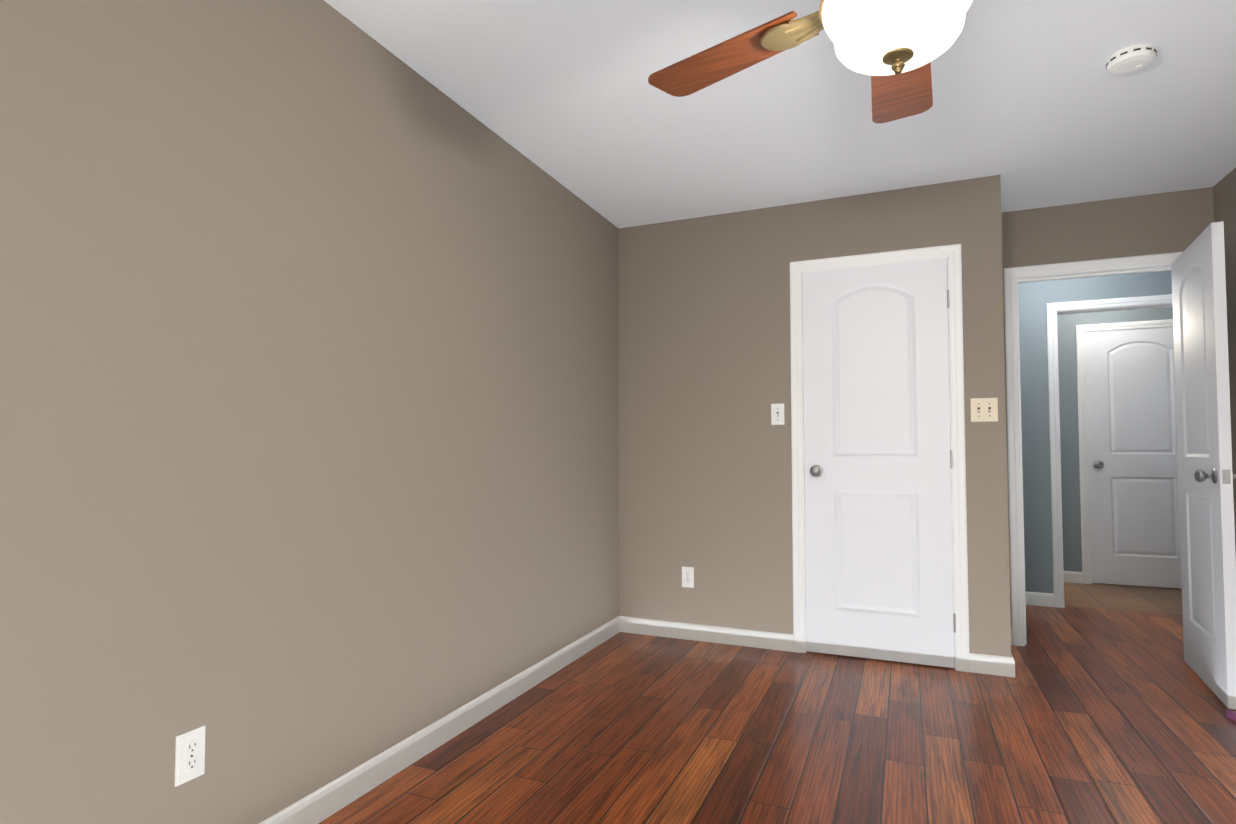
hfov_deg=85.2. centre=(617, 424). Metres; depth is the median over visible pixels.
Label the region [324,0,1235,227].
ceiling
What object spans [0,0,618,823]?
wall
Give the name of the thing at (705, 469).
wall
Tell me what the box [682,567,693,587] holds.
outlet
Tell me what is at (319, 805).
baseboard
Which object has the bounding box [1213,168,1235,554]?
wall
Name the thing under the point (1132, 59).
smoke detector
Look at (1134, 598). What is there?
floor
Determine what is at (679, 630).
baseboard
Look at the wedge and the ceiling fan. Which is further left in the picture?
the ceiling fan
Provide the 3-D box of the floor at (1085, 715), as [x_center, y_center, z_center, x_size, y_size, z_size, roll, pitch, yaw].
[1.222,1.192,1.748,4.240,0.100,6.780,-1,-2,23]
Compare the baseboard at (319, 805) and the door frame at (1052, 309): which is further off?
the door frame at (1052, 309)
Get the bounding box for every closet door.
[802,258,955,667]
[1085,327,1181,588]
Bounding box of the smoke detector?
[1106,44,1156,74]
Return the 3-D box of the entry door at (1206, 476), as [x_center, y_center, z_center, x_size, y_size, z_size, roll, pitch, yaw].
[2.714,0.172,3.120,0.180,2.030,0.752,-1,-3,29]
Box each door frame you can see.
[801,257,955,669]
[1004,252,1182,645]
[1046,294,1172,607]
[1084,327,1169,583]
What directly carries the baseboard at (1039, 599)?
attached to the wall at (1034, 298)
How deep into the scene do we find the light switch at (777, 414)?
3.66 m
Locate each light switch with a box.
[771,403,784,424]
[970,398,997,421]
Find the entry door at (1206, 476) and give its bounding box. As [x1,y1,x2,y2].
[1171,221,1235,709]
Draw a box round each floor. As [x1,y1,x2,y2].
[319,605,1235,823]
[1064,582,1182,614]
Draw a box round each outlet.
[175,725,205,786]
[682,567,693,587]
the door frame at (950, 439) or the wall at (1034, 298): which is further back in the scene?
the wall at (1034, 298)
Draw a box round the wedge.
[1226,709,1235,719]
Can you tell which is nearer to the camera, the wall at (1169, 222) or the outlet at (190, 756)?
the outlet at (190, 756)
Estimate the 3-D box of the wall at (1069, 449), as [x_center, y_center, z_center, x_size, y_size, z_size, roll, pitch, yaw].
[4.197,0.072,5.352,1.326,2.420,0.120,-1,-2,23]
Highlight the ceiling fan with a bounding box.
[648,0,972,122]
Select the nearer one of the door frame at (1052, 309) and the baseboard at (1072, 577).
the door frame at (1052, 309)
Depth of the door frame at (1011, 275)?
3.72 m
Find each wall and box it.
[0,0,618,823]
[619,175,1010,656]
[1001,187,1213,627]
[1018,270,1171,592]
[1057,307,1172,571]
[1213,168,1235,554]
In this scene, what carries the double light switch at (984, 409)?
attached to the wall at (705, 469)
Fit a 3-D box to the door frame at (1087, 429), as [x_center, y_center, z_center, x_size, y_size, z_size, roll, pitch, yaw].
[4.166,0.255,5.358,0.760,2.055,0.124,-1,-2,23]
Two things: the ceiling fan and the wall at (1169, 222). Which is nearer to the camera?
the ceiling fan
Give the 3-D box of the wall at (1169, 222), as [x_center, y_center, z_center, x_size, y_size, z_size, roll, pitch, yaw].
[1.666,0.021,4.042,3.290,2.420,0.120,-1,-2,23]
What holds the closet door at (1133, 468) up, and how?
in the wall at (1069, 449)
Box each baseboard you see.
[259,616,622,823]
[623,616,793,651]
[969,628,1014,676]
[1025,591,1053,606]
[1064,571,1082,582]
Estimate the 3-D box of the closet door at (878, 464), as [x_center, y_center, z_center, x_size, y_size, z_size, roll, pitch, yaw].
[1.330,0.186,3.480,0.724,2.030,0.175,-1,-2,23]
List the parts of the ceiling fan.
blade, lamp shade, blade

